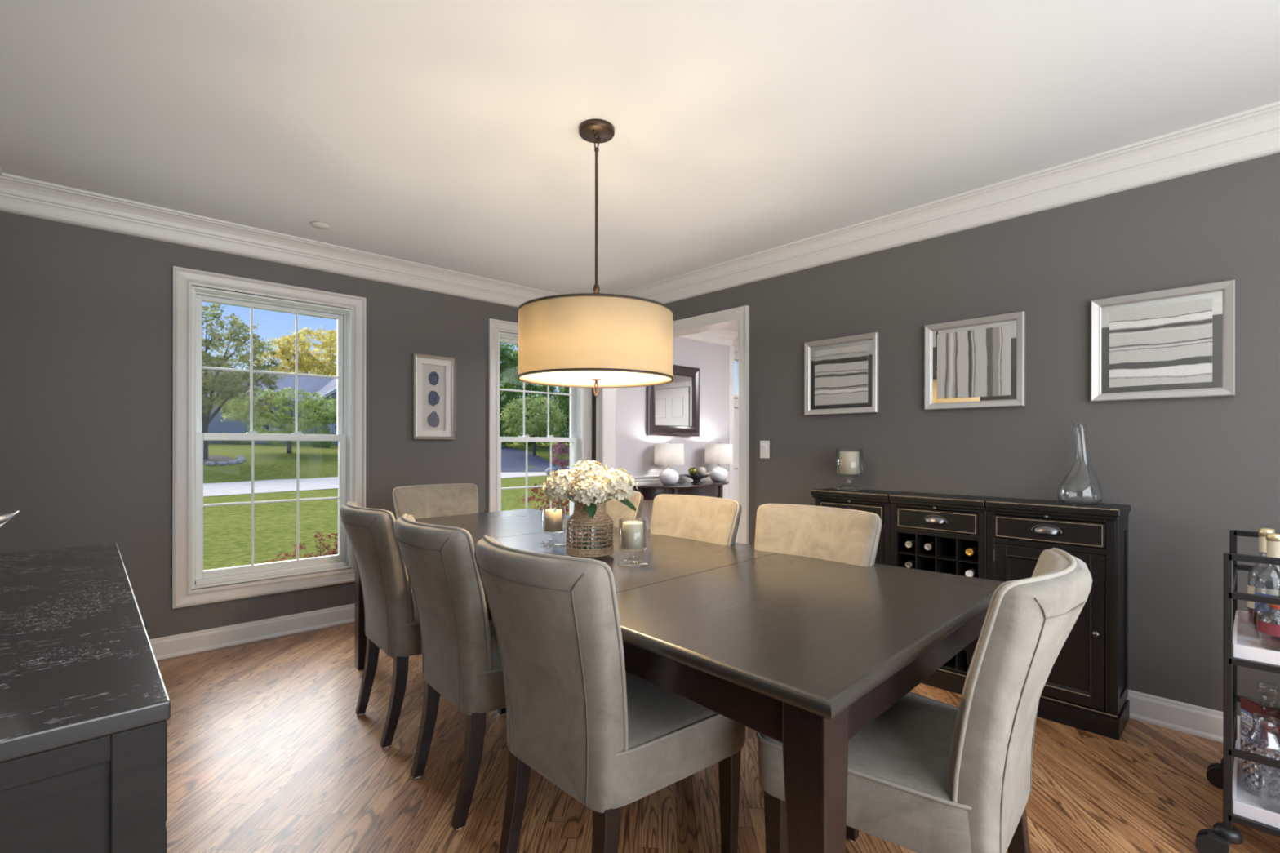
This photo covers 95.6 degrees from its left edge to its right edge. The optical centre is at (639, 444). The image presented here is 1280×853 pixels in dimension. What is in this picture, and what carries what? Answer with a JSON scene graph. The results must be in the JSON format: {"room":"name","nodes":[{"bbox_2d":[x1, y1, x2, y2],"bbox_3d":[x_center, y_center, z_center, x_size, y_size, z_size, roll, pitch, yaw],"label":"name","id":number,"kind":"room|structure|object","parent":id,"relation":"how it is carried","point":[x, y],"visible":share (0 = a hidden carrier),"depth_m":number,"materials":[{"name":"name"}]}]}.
{"room":"dining room","nodes":[
{"label":"dining room","id":0,"kind":"room"},
{"bbox_2d":[0,211,728,639],"bbox_3d":[-1.139,0.003,4.564,5.680,2.490,0.170,0,0,-43],"label":"wall","id":1,"kind":"structure","parent":0,"point":[86,313],"depth_m":3.07,"materials":[{"name":"grey paint"}]},
{"bbox_2d":[149,603,355,660],"bbox_3d":[-1.729,1.091,3.883,3.610,0.113,0.020,0,0,-43],"label":"baseboard","id":2,"kind":"structure","parent":1,"relation":"attached to","point":[169,646],"depth_m":3.37,"materials":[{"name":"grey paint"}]},
{"bbox_2d":[172,266,366,608],"bbox_3d":[-2.218,-0.039,3.528,0.989,1.848,0.186,0,0,-43],"label":"window","id":3,"kind":"structure","parent":1,"relation":"in","point":[188,574],"depth_m":3.40,"materials":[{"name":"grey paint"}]},
{"bbox_2d":[412,353,454,439],"bbox_3d":[-1.462,-0.335,4.119,0.299,0.593,0.032,0,0,-43],"label":"art","id":4,"kind":"object","parent":1,"relation":"attached to","point":[433,376],"visible":1,"depth_m":4.11,"materials":[{"name":"beige metal"}]},
{"bbox_2d":[488,318,591,515],"bbox_3d":[-0.845,-0.037,4.815,0.989,1.848,0.186,0,0,-43],"label":"window","id":5,"kind":"structure","parent":1,"relation":"in","point":[580,439],"depth_m":4.61,"materials":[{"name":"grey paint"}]},
{"bbox_2d":[646,364,699,436],"bbox_3d":[0.346,-0.443,5.812,0.748,0.715,0.037,0,0,-43],"label":"wall mirror","id":6,"kind":"object","parent":1,"relation":"attached to","point":[673,408],"visible":0.88,"depth_m":5.84,"materials":[{"name":"brown wood"}]},
{"bbox_2d":[631,471,730,484],"bbox_3d":[0.343,0.337,5.819,1.780,0.077,0.026,0,0,-43],"label":"trim","id":7,"kind":"structure","parent":1,"relation":"attached to","point":[654,478],"depth_m":5.62,"materials":[{"name":"grey paint"}]},
{"bbox_2d":[636,478,728,528],"bbox_3d":[0.339,0.708,5.823,1.780,0.666,0.016,0,0,-43],"label":"trim","id":8,"kind":"structure","parent":1,"relation":"attached to","point":[646,511],"depth_m":5.59,"materials":[{"name":"grey paint"}]},
{"bbox_2d":[676,328,738,352],"bbox_3d":[2.654,-1.160,4.438,3.260,0.152,5.550,0,0,-43],"label":"trim","id":9,"kind":"structure","parent":1,"relation":"attached to","point":[722,337],"depth_m":6.25,"materials":[{"name":"grey paint"}]},
{"bbox_2d":[728,346,733,500],"bbox_3d":[0.951,0.026,6.527,0.085,2.250,0.204,0,0,-43],"label":"trim","id":10,"kind":"structure","parent":1,"relation":"attached to","point":[731,349],"depth_m":6.45,"materials":[{"name":"white paint"}]},
{"bbox_2d":[0,0,1279,337],"bbox_3d":[1.172,-1.298,2.912,7.910,0.120,6.750,0,0,-43],"label":"ceiling","id":11,"kind":"structure","parent":0,"point":[444,134],"depth_m":2.13,"materials":[{"name":"white paint"}]},
{"bbox_2d":[310,222,329,229],"bbox_3d":[-1.805,-1.236,3.273,0.100,0.011,0.100,0,0,-43],"label":"ceiling disc","id":12,"kind":"object","parent":11,"relation":"attached to","point":[320,225],"visible":1,"depth_m":3.26,"materials":[{"name":"grey plastic"}]},
{"bbox_2d":[517,118,673,396],"bbox_3d":[-0.171,-0.714,2.274,0.603,1.052,0.603,0,0,-30],"label":"pendant lamp","id":13,"kind":"object","parent":11,"relation":"hanging from","point":[595,340],"visible":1,"depth_m":2.03,"materials":[{"name":"beige fabric"}]},
{"bbox_2d":[156,622,1279,852],"bbox_3d":[1.316,1.212,3.120,7.410,0.120,5.850,0,0,-43],"label":"floor","id":14,"kind":"structure","parent":0,"point":[269,750],"depth_m":1.97,"materials":[{"name":"brown wood"}]},
{"bbox_2d":[0,543,170,852],"bbox_3d":[-1.187,0.718,1.027,0.480,0.860,1.444,0,0,-44],"label":"cabinet","id":15,"kind":"object","parent":14,"relation":"on","point":[85,703],"visible":1,"depth_m":0.65,"materials":[{"name":"black wood"}]},
{"bbox_2d":[0,510,19,527],"bbox_3d":[-1.073,0.196,0.818,0.270,0.185,0.216,0,0,-43],"label":"bowl","id":16,"kind":"object","parent":15,"relation":"on","point":[5,516],"visible":1,"depth_m":0.89,"materials":[{"name":"silver metal"}]},
{"bbox_2d":[339,500,506,748],"bbox_3d":[-0.923,0.694,2.467,0.628,0.910,0.528,0,0,-40],"label":"dining chair","id":17,"kind":"object","parent":14,"relation":"on","point":[392,625],"visible":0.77,"depth_m":2.21,"materials":[{"name":"beige fabric"}]},
{"bbox_2d":[392,483,478,593],"bbox_3d":[-1.060,0.694,3.280,0.528,0.910,0.628,0,0,-43],"label":"dining chair","id":18,"kind":"object","parent":14,"relation":"on","point":[420,501],"visible":0.27,"depth_m":3.43,"materials":[{"name":"beige fabric"}]},
{"bbox_2d":[393,513,506,830],"bbox_3d":[-0.502,0.695,2.004,0.628,0.910,0.528,0,0,-40],"label":"dining chair","id":19,"kind":"object","parent":14,"relation":"on","point":[461,659],"visible":0.77,"depth_m":1.75,"materials":[{"name":"beige fabric"}]},
{"bbox_2d":[573,489,644,528],"bbox_3d":[-0.324,0.695,2.965,0.628,0.910,0.528,0,0,-45],"label":"dining chair","id":20,"kind":"object","parent":14,"relation":"on","point":[616,510],"visible":0.12,"depth_m":2.98,"materials":[{"name":"beige fabric"}]},
{"bbox_2d":[474,535,745,852],"bbox_3d":[-0.093,0.695,1.543,0.628,0.910,0.528,0,0,-44],"label":"dining chair","id":21,"kind":"object","parent":14,"relation":"on","point":[611,738],"visible":0.89,"depth_m":1.34,"materials":[{"name":"beige fabric"}]},
{"bbox_2d":[354,508,1004,852],"bbox_3d":[-0.205,0.782,2.357,1.207,0.735,2.782,0,0,-43],"label":"dining table","id":22,"kind":"object","parent":14,"relation":"on","point":[804,654],"visible":0.56,"depth_m":1.33,"materials":[{"name":"brown wood"}]},
{"bbox_2d":[541,506,566,546],"bbox_3d":[-0.365,0.344,2.448,0.106,0.160,0.106,0,0,-43],"label":"candle holder","id":23,"kind":"object","parent":22,"relation":"on","point":[555,532],"visible":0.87,"depth_m":2.44,"materials":[{"name":"clear glass"}]},
{"bbox_2d":[544,507,562,531],"bbox_3d":[-0.365,0.313,2.448,0.073,0.097,0.073,0,0,-43],"label":"pillar candle","id":24,"kind":"object","parent":23,"relation":"in","point":[553,521],"visible":0.94,"depth_m":2.42,"materials":[{"name":"beige wax"}]},
{"bbox_2d":[541,506,565,533],"bbox_3d":[-0.365,0.318,2.448,0.100,0.108,0.100,0,0,-43],"label":"glass cup","id":25,"kind":"object","parent":23,"relation":"on","point":[555,532],"depth_m":2.44,"materials":[{"name":"clear glass"}]},
{"bbox_2d":[565,502,613,557],"bbox_3d":[-0.192,0.322,2.222,0.183,0.202,0.183,0,0,-40],"label":"woven vase","id":26,"kind":"object","parent":22,"relation":"on","point":[606,548],"visible":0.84,"depth_m":2.16,"materials":[{"name":"beige wicker"}]},
{"bbox_2d":[542,469,598,548],"bbox_3d":[-0.271,0.252,2.229,0.204,0.320,0.164,0,0,-43],"label":"stem","id":27,"kind":"object","parent":26,"relation":"in","point":[561,486],"visible":0.66,"depth_m":2.17,"materials":[{"name":"beige plant"}]},
{"bbox_2d":[564,460,607,549],"bbox_3d":[-0.202,0.234,2.233,0.183,0.356,0.181,0,0,-43],"label":"stem","id":28,"kind":"object","parent":26,"relation":"in","point":[588,467],"visible":0.56,"depth_m":2.18,"materials":[{"name":"beige plant"}]},
{"bbox_2d":[568,474,607,548],"bbox_3d":[-0.191,0.260,2.152,0.143,0.304,0.151,0,0,-43],"label":"stem","id":29,"kind":"object","parent":26,"relation":"in","point":[580,493],"visible":0.98,"depth_m":2.11,"materials":[{"name":"beige plant"}]},
{"bbox_2d":[568,516,612,557],"bbox_3d":[-0.192,0.326,2.222,0.168,0.193,0.168,0,0,-43],"label":"woven sleeve","id":30,"kind":"object","parent":26,"relation":"on","point":[606,548],"depth_m":2.15,"materials":[{"name":"brown wicker"}]},
{"bbox_2d":[578,467,637,548],"bbox_3d":[-0.110,0.249,2.216,0.193,0.327,0.174,0,0,-43],"label":"stem","id":31,"kind":"object","parent":26,"relation":"in","point":[615,480],"visible":0.77,"depth_m":2.17,"materials":[{"name":"beige plant"}]},
{"bbox_2d":[618,517,648,566],"bbox_3d":[-0.025,0.344,2.053,0.106,0.160,0.106,0,0,-43],"label":"candle holder","id":32,"kind":"object","parent":22,"relation":"on","point":[620,521],"visible":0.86,"depth_m":2.04,"materials":[{"name":"clear glass"}]},
{"bbox_2d":[622,520,643,549],"bbox_3d":[-0.025,0.314,2.053,0.073,0.097,0.073,0,0,-43],"label":"pillar candle","id":33,"kind":"object","parent":32,"relation":"in","point":[633,531],"visible":1,"depth_m":2.02,"materials":[{"name":"beige wax"}]},
{"bbox_2d":[618,517,647,551],"bbox_3d":[-0.025,0.318,2.053,0.100,0.108,0.100,0,0,-43],"label":"glass cup","id":34,"kind":"object","parent":32,"relation":"on","point":[620,521],"depth_m":2.04,"materials":[{"name":"clear glass"}]},
{"bbox_2d":[633,480,728,500],"bbox_3d":[0.501,0.766,5.665,1.340,0.770,0.420,0,0,-43],"label":"console table","id":35,"kind":"object","parent":14,"relation":"on","point":[708,488],"visible":0.49,"depth_m":5.44,"materials":[{"name":"brown wood"}]},
{"bbox_2d":[653,444,684,484],"bbox_3d":[0.278,0.174,5.530,0.286,0.412,0.286,0,0,38],"label":"table lamp","id":36,"kind":"object","parent":35,"relation":"on","point":[668,455],"visible":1,"depth_m":5.43,"materials":[{"name":"white ceramic"}]},
{"bbox_2d":[681,473,711,484],"bbox_3d":[0.560,0.338,5.734,0.300,0.086,0.300,0,0,-43],"label":"footed bowl","id":37,"kind":"object","parent":35,"relation":"on","point":[696,478],"visible":0.96,"depth_m":5.67,"materials":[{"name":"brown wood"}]},
{"bbox_2d":[688,466,697,475],"bbox_3d":[0.520,0.263,5.682,0.088,0.088,0.088,0,0,-43],"label":"decorative ball","id":38,"kind":"object","parent":37,"relation":"on","point":[692,471],"visible":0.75,"depth_m":5.65,"materials":[{"name":"gold metal"}]},
{"bbox_2d":[697,466,706,475],"bbox_3d":[0.610,0.263,5.739,0.090,0.090,0.090,0,0,-43],"label":"decorative ball","id":39,"kind":"object","parent":37,"relation":"on","point":[701,470],"visible":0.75,"depth_m":5.71,"materials":[{"name":"white ceramic"}]},
{"bbox_2d":[705,444,733,482],"bbox_3d":[0.812,0.175,5.970,0.286,0.412,0.286,0,0,-43],"label":"table lamp","id":40,"kind":"object","parent":35,"relation":"on","point":[718,454],"visible":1,"depth_m":5.87,"materials":[{"name":"white ceramic"}]},
{"bbox_2d":[649,493,742,545],"bbox_3d":[0.096,0.695,2.517,0.628,0.910,0.528,0,0,-43],"label":"dining chair","id":41,"kind":"object","parent":14,"relation":"on","point":[714,520],"visible":0.31,"depth_m":2.65,"materials":[{"name":"beige fabric"}]},
{"bbox_2d":[754,503,881,566],"bbox_3d":[0.513,0.696,2.072,0.628,0.910,0.528,0,0,-43],"label":"dining chair","id":42,"kind":"object","parent":14,"relation":"on","point":[844,535],"visible":0.29,"depth_m":2.20,"materials":[{"name":"beige fabric"}]},
{"bbox_2d":[810,487,908,565],"bbox_3d":[1.193,0.702,3.158,0.289,0.900,0.436,0,0,-43],"label":"base cabinet","id":43,"kind":"object","parent":14,"relation":"on","point":[875,501],"visible":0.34,"depth_m":3.01,"materials":[{"name":"black wood"}]},
{"bbox_2d":[835,448,862,490],"bbox_3d":[1.170,0.137,3.241,0.150,0.228,0.150,0,0,-43],"label":"candle holder","id":44,"kind":"object","parent":43,"relation":"on","point":[836,449],"visible":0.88,"depth_m":3.24,"materials":[{"name":"clear glass"}]},
{"bbox_2d":[835,448,862,476],"bbox_3d":[1.170,0.100,3.241,0.142,0.153,0.142,0,0,-43],"label":"glass cup","id":45,"kind":"object","parent":44,"relation":"on","point":[836,449],"depth_m":3.24,"materials":[{"name":"clear glass"}]},
{"bbox_2d":[839,448,859,474],"bbox_3d":[1.170,0.094,3.241,0.104,0.138,0.104,0,0,-43],"label":"pillar candle","id":46,"kind":"object","parent":44,"relation":"in","point":[849,461],"visible":1,"depth_m":3.20,"materials":[{"name":"beige wax"}]},
{"bbox_2d":[820,497,884,505],"bbox_3d":[1.193,0.301,3.147,0.244,0.015,0.352,0,0,-43],"label":"drawer","id":47,"kind":"object","parent":43,"relation":"on","point":[828,501],"depth_m":3.06,"materials":[{"name":"black wood"}]},
{"bbox_2d":[755,547,1092,852],"bbox_3d":[0.661,0.696,1.357,0.628,0.910,0.528,0,0,43],"label":"dining chair","id":48,"kind":"object","parent":14,"relation":"on","point":[927,775],"visible":0.91,"depth_m":1.13,"materials":[{"name":"beige fabric"}]},
{"bbox_2d":[888,492,1001,694],"bbox_3d":[1.491,0.702,2.841,0.287,0.900,0.430,0,0,-43],"label":"base cabinet","id":49,"kind":"object","parent":14,"relation":"on","point":[956,522],"visible":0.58,"depth_m":2.77,"materials":[{"name":"black wood"}]},
{"bbox_2d":[905,555,915,568],"bbox_3d":[1.423,0.598,2.966,0.251,0.075,0.075,0,0,-43],"label":"wine bottle","id":50,"kind":"object","parent":49,"relation":"in","point":[911,563],"visible":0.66,"depth_m":2.89,"materials":[{"name":"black glass"}]},
{"bbox_2d":[905,534,915,548],"bbox_3d":[1.423,0.497,2.966,0.251,0.075,0.075,0,0,-43],"label":"wine bottle","id":51,"kind":"object","parent":49,"relation":"in","point":[910,544],"visible":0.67,"depth_m":2.89,"materials":[{"name":"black glass"}]},
{"bbox_2d":[924,536,935,551],"bbox_3d":[1.486,0.497,2.899,0.251,0.075,0.075,0,0,-43],"label":"wine bottle","id":52,"kind":"object","parent":49,"relation":"in","point":[931,545],"visible":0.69,"depth_m":2.83,"materials":[{"name":"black glass"}]},
{"bbox_2d":[897,503,977,512],"bbox_3d":[1.485,0.301,2.836,0.244,0.015,0.362,0,0,-43],"label":"drawer","id":53,"kind":"object","parent":49,"relation":"on","point":[900,507],"depth_m":2.75,"materials":[{"name":"black wood"}]},
{"bbox_2d":[964,541,977,556],"bbox_3d":[1.611,0.497,2.766,0.251,0.075,0.075,0,0,-43],"label":"wine bottle","id":54,"kind":"object","parent":49,"relation":"in","point":[973,548],"visible":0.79,"depth_m":2.71,"materials":[{"name":"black glass"}]},
{"bbox_2d":[964,563,977,577],"bbox_3d":[1.611,0.598,2.766,0.251,0.075,0.075,0,0,-43],"label":"wine bottle","id":55,"kind":"object","parent":49,"relation":"in","point":[973,568],"visible":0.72,"depth_m":2.71,"materials":[{"name":"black glass"}]},
{"bbox_2d":[985,497,1130,740],"bbox_3d":[1.799,0.703,2.511,0.289,0.900,0.469,0,0,-43],"label":"base cabinet","id":56,"kind":"object","parent":14,"relation":"on","point":[1086,687],"visible":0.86,"depth_m":2.37,"materials":[{"name":"black wood"}]},
{"bbox_2d":[995,511,1105,522],"bbox_3d":[1.788,0.302,2.512,0.244,0.015,0.385,0,0,-43],"label":"drawer","id":57,"kind":"object","parent":56,"relation":"on","point":[998,514],"depth_m":2.43,"materials":[{"name":"black wood"}]},
{"bbox_2d":[1057,418,1102,504],"bbox_3d":[1.885,0.070,2.486,0.157,0.364,0.157,0,0,-43],"label":"decanter","id":58,"kind":"object","parent":56,"relation":"on","point":[1073,423],"visible":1,"depth_m":2.49,"materials":[{"name":"clear glass"}]},
{"bbox_2d":[1195,529,1279,852],"bbox_3d":[2.114,0.721,1.456,0.582,0.865,1.011,0,0,-43],"label":"bar cart","id":59,"kind":"object","parent":14,"relation":"on","point":[1242,647],"visible":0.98,"depth_m":1.61,"materials":[{"name":"black metal"}]},
{"bbox_2d":[1232,740,1279,828],"bbox_3d":[2.133,1.008,1.451,0.488,0.036,0.906,0,0,-43],"label":"tray","id":60,"kind":"object","parent":59,"relation":"on","point":[1247,811],"depth_m":1.61,"materials":[{"name":"white plastic"}]},
{"bbox_2d":[1232,610,1279,666],"bbox_3d":[2.134,0.573,1.451,0.488,0.036,0.906,0,0,-43],"label":"tray","id":61,"kind":"object","parent":59,"relation":"on","point":[1247,650],"depth_m":1.61,"materials":[{"name":"white"}]},
{"bbox_2d":[1240,680,1279,786],"bbox_3d":[1.894,0.866,1.750,0.087,0.290,0.084,0,0,12],"label":"bottle","id":62,"kind":"object","parent":59,"relation":"on","point":[1263,728],"visible":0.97,"depth_m":1.73,"materials":[{"name":"clear glass"}]},
{"bbox_2d":[1240,713,1279,802],"bbox_3d":[1.810,0.901,1.679,0.100,0.222,0.100,0,0,-43],"label":"carafe","id":63,"kind":"object","parent":59,"relation":"on","point":[1254,791],"visible":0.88,"depth_m":1.68,"materials":[{"name":"clear glass"}]},
{"bbox_2d":[1247,528,1279,625],"bbox_3d":[1.995,0.421,1.847,0.085,0.311,0.084,0,0,-43],"label":"bottle","id":64,"kind":"object","parent":59,"relation":"on","point":[1262,532],"visible":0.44,"depth_m":1.84,"materials":[{"name":"clear glass"}]},
{"bbox_2d":[1251,603,1279,637],"bbox_3d":[1.863,0.517,1.711,0.080,0.120,0.080,0,0,-43],"label":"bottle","id":65,"kind":"object","parent":59,"relation":"on","point":[1268,617],"visible":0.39,"depth_m":1.71,"materials":[{"name":"clear glass"}]},
{"bbox_2d":[1254,533,1279,631],"bbox_3d":[1.933,0.423,1.767,0.085,0.307,0.084,0,0,-43],"label":"bottle","id":66,"kind":"object","parent":59,"relation":"on","point":[1273,540],"visible":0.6,"depth_m":1.76,"materials":[{"name":"clear glass"}]},
{"bbox_2d":[1257,604,1279,651],"bbox_3d":[1.799,0.505,1.632,0.083,0.144,0.083,0,0,-43],"label":"bottle","id":67,"kind":"object","parent":59,"relation":"on","point":[1269,633],"visible":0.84,"depth_m":1.62,"materials":[{"name":"clear glass"}]},
{"bbox_2d":[1257,764,1279,813],"bbox_3d":[1.766,0.959,1.602,0.082,0.105,0.082,0,0,-43],"label":"crystal tumbler","id":68,"kind":"object","parent":59,"relation":"on","point":[1261,775],"visible":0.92,"depth_m":1.61,"materials":[{"name":"clear glass"}]},
{"bbox_2d":[733,351,738,542],"bbox_3d":[1.373,-0.043,7.112,1.470,2.390,0.100,0,0,-43],"label":"wall","id":69,"kind":"structure","parent":0,"point":[735,354],"depth_m":6.82,"materials":[{"name":"grey paint"}]},
{"bbox_2d":[592,152,1279,715],"bbox_3d":[1.457,-0.043,3.198,0.100,2.390,5.374,0,0,-43],"label":"wall","id":70,"kind":"structure","parent":0,"point":[1191,472],"depth_m":2.58,"materials":[{"name":"grey paint"}]},
{"bbox_2d":[0,101,1279,307],"bbox_3d":[0.105,-1.164,1.929,3.610,0.152,5.374,0,0,-43],"label":"trim","id":71,"kind":"structure","parent":70,"relation":"attached to","point":[1254,133],"depth_m":3.00,"materials":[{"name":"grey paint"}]},
{"bbox_2d":[603,320,738,470],"bbox_3d":[0.232,0.142,4.534,0.144,2.017,1.475,0,0,-43],"label":"trim","id":72,"kind":"structure","parent":70,"relation":"attached to","point":[609,393],"depth_m":5.05,"materials":[{"name":"grey paint"}]},
{"bbox_2d":[595,305,749,544],"bbox_3d":[0.172,0.108,4.478,0.024,2.085,1.611,0,0,-43],"label":"trim","id":73,"kind":"structure","parent":70,"relation":"attached to","point":[741,313],"depth_m":3.92,"materials":[{"name":"grey paint"}]},
{"bbox_2d":[760,440,769,458],"bbox_3d":[0.815,0.031,3.800,0.014,0.116,0.072,0,0,-43],"label":"light switch","id":74,"kind":"object","parent":70,"relation":"attached to","point":[764,445],"visible":1,"depth_m":3.80,"materials":[{"name":"white plastic"}]},
{"bbox_2d":[804,332,879,415],"bbox_3d":[1.173,-0.404,3.404,0.030,0.447,0.453,0,0,-43],"label":"framed picture","id":75,"kind":"object","parent":70,"relation":"attached to","point":[842,374],"visible":1,"depth_m":3.39,"materials":[{"name":"silver metal"}]},
{"bbox_2d":[814,344,867,405],"bbox_3d":[1.175,-0.404,3.407,0.005,0.331,0.329,0,0,-43],"label":"artwork","id":76,"kind":"object","parent":75,"relation":"attached to","point":[841,371],"depth_m":3.40,"materials":[{"name":"grey paper"}]},
{"bbox_2d":[924,311,1025,409],"bbox_3d":[1.655,-0.405,2.890,0.030,0.444,0.447,0,0,-43],"label":"framed picture","id":77,"kind":"object","parent":70,"relation":"attached to","point":[978,362],"visible":1,"depth_m":2.88,"materials":[{"name":"silver metal"}]},
{"bbox_2d":[937,324,1010,399],"bbox_3d":[1.657,-0.405,2.892,0.005,0.334,0.331,0,0,-43],"label":"artwork","id":78,"kind":"object","parent":77,"relation":"attached to","point":[974,362],"depth_m":2.88,"materials":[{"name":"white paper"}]},
{"bbox_2d":[1090,280,1235,401],"bbox_3d":[2.130,-0.410,2.383,0.030,0.442,0.440,0,0,-43],"label":"framed picture","id":79,"kind":"object","parent":70,"relation":"attached to","point":[1175,343],"visible":1,"depth_m":2.37,"materials":[{"name":"silver metal"}]},
{"bbox_2d":[1109,298,1212,387],"bbox_3d":[2.132,-0.410,2.385,0.005,0.326,0.316,0,0,-43],"label":"artwork","id":80,"kind":"object","parent":79,"relation":"attached to","point":[1163,344],"depth_m":2.38,"materials":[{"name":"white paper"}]},
{"bbox_2d":[1126,689,1239,742],"bbox_3d":[1.986,1.097,2.544,0.020,0.113,3.694,0,0,-43],"label":"baseboard","id":81,"kind":"structure","parent":70,"relation":"attached to","point":[1201,722],"depth_m":2.34,"materials":[{"name":"grey paint"}]},
{"label":"outside","id":82,"kind":"structure","parent":0,"visible":0},
{"bbox_2d":[203,466,569,496],"bbox_3d":[-8.480,1.747,35.939,148.010,0.020,40.800,0,0,-43],"label":"road","id":83,"kind":"structure","parent":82,"point":[281,485],"depth_m":24.79,"materials":[{"name":"concrete"}]},
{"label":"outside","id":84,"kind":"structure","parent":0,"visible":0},
{"bbox_2d":[501,446,569,471],"bbox_3d":[-10.597,0.839,50.150,8.016,1.768,27.433,0,0,-18],"label":"driveway","id":85,"kind":"structure","parent":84,"point":[512,460],"depth_m":45.68,"materials":[{"name":"grey asphalt"}]},
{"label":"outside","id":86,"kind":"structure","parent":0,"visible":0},
{"bbox_2d":[203,442,569,570],"bbox_3d":[-16.744,0.145,61.736,180.000,3.240,104.610,0,0,-43],"label":"lawn","id":87,"kind":"structure","parent":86,"point":[227,529],"depth_m":16.25,"materials":[{"name":"green plant"}]},
{"bbox_2d":[203,455,235,464],"bbox_3d":[-23.203,0.800,30.927,2.675,0.467,2.671,0,0,-13],"label":"mulch bed","id":88,"kind":"object","parent":87,"relation":"on","point":[215,459],"visible":0.48,"depth_m":31.21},
{"bbox_2d":[222,431,251,444],"bbox_3d":[-30.649,-0.367,44.413,2.167,1.271,1.925,0,0,-43],"label":"bush","id":89,"kind":"object","parent":87,"relation":"on","point":[246,442],"visible":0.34,"depth_m":44.10,"materials":[{"name":"green plant"}]},
{"bbox_2d":[201,302,288,458],"bbox_3d":[-23.118,-3.297,30.758,6.471,8.812,7.216,0,0,1],"label":"shade tree","id":90,"kind":"object","parent":87,"relation":"on","point":[209,381],"visible":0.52,"depth_m":31.22,"materials":[{"name":"green plant"}]},
{"bbox_2d":[201,369,337,444],"bbox_3d":[-32.735,-3.104,51.124,11.100,7.160,21.200,0,0,40],"label":"house","id":91,"kind":"structure","parent":87,"relation":"on","point":[326,386],"depth_m":50.11,"materials":[{"name":"blue"}]},
{"bbox_2d":[327,418,333,433],"bbox_3d":[-26.901,-1.715,50.320,0.050,1.400,0.450,0,0,40],"label":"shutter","id":92,"kind":"object","parent":91,"relation":"hanging from","point":[331,425],"depth_m":50.37,"materials":[{"name":"blue paint"}]},
{"bbox_2d":[255,427,286,445],"bbox_3d":[-28.232,-0.540,44.597,2.636,1.768,2.446,0,0,1],"label":"bush","id":93,"kind":"object","parent":87,"relation":"on","point":[270,443],"visible":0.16,"depth_m":44.37,"materials":[{"name":"green plant"}]},
{"bbox_2d":[213,386,336,453],"bbox_3d":[-22.927,-1.455,38.187,5.234,4.647,8.215,0,0,33],"label":"spreading tree","id":94,"kind":"object","parent":87,"relation":"on","point":[314,419],"visible":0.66,"depth_m":37.41,"materials":[{"name":"green plant"}]},
{"bbox_2d":[253,325,337,378],"bbox_3d":[-42.778,-8.815,78.461,16.378,15.984,11.427,0,0,-43],"label":"tree","id":95,"kind":"object","parent":87,"relation":"on","point":[304,358],"visible":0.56,"depth_m":74.86,"materials":[{"name":"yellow plant"}]},
{"bbox_2d":[284,431,314,446],"bbox_3d":[-26.227,-0.378,45.058,2.487,1.602,2.461,0,0,-43],"label":"bush","id":96,"kind":"object","parent":87,"relation":"on","point":[293,442],"visible":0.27,"depth_m":44.96,"materials":[{"name":"green plant"}]},
{"bbox_2d":[262,531,337,563],"bbox_3d":[-2.632,1.312,4.857,0.706,1.168,0.934,0,0,9],"label":"shrub","id":97,"kind":"object","parent":87,"relation":"on","point":[333,553],"visible":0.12,"depth_m":4.85,"materials":[{"name":"red plant"}]},
{"bbox_2d":[310,440,334,447],"bbox_3d":[-24.730,-0.066,45.249,1.937,1.141,1.672,0,0,-43],"label":"bush","id":98,"kind":"object","parent":87,"relation":"on","point":[324,443],"visible":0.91,"depth_m":44.95,"materials":[{"name":"green plant"}]},
{"bbox_2d":[499,342,523,446],"bbox_3d":[-15.354,-6.141,60.111,7.134,13.756,7.730,0,0,21],"label":"tree","id":99,"kind":"object","parent":87,"relation":"on","point":[504,366],"visible":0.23,"depth_m":59.44,"materials":[{"name":"green plant"}]},
{"bbox_2d":[499,343,558,446],"bbox_3d":[-12.989,-5.733,65.582,7.604,12.627,8.105,0,0,-12],"label":"tree","id":100,"kind":"object","parent":87,"relation":"on","point":[534,388],"visible":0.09,"depth_m":64.91,"materials":[{"name":"green plant"}]},
{"bbox_2d":[499,395,568,456],"bbox_3d":[-9.088,-1.520,49.968,5.705,5.631,5.948,0,0,14],"label":"round tree","id":101,"kind":"object","parent":87,"relation":"on","point":[535,422],"visible":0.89,"depth_m":49.17,"materials":[{"name":"green plant"}]},
{"bbox_2d":[516,482,569,515],"bbox_3d":[-0.806,1.134,6.064,0.720,1.529,1.025,0,0,41],"label":"shrub","id":102,"kind":"object","parent":87,"relation":"on","point":[535,489],"visible":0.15,"depth_m":5.92,"materials":[{"name":"red plant"}]},
{"bbox_2d":[535,384,569,445],"bbox_3d":[-9.668,-6.815,72.076,7.703,14.376,7.912,0,0,23],"label":"tree","id":103,"kind":"object","parent":87,"relation":"on","point":[553,399],"visible":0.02,"depth_m":71.19,"materials":[{"name":"green plant"}]},
{"bbox_2d":[548,443,569,470],"bbox_3d":[-4.849,0.943,35.855,1.676,2.276,1.919,0,0,23],"label":"shrub","id":104,"kind":"object","parent":87,"relation":"on","point":[562,461],"visible":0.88,"depth_m":35.80,"materials":[{"name":"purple plant"}]},
{"bbox_2d":[552,386,569,444],"bbox_3d":[-5.149,-5.592,59.951,7.318,13.335,7.429,0,0,2],"label":"tree","id":105,"kind":"object","parent":87,"relation":"on","point":[566,398],"visible":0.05,"depth_m":59.06,"materials":[{"name":"green plant"}]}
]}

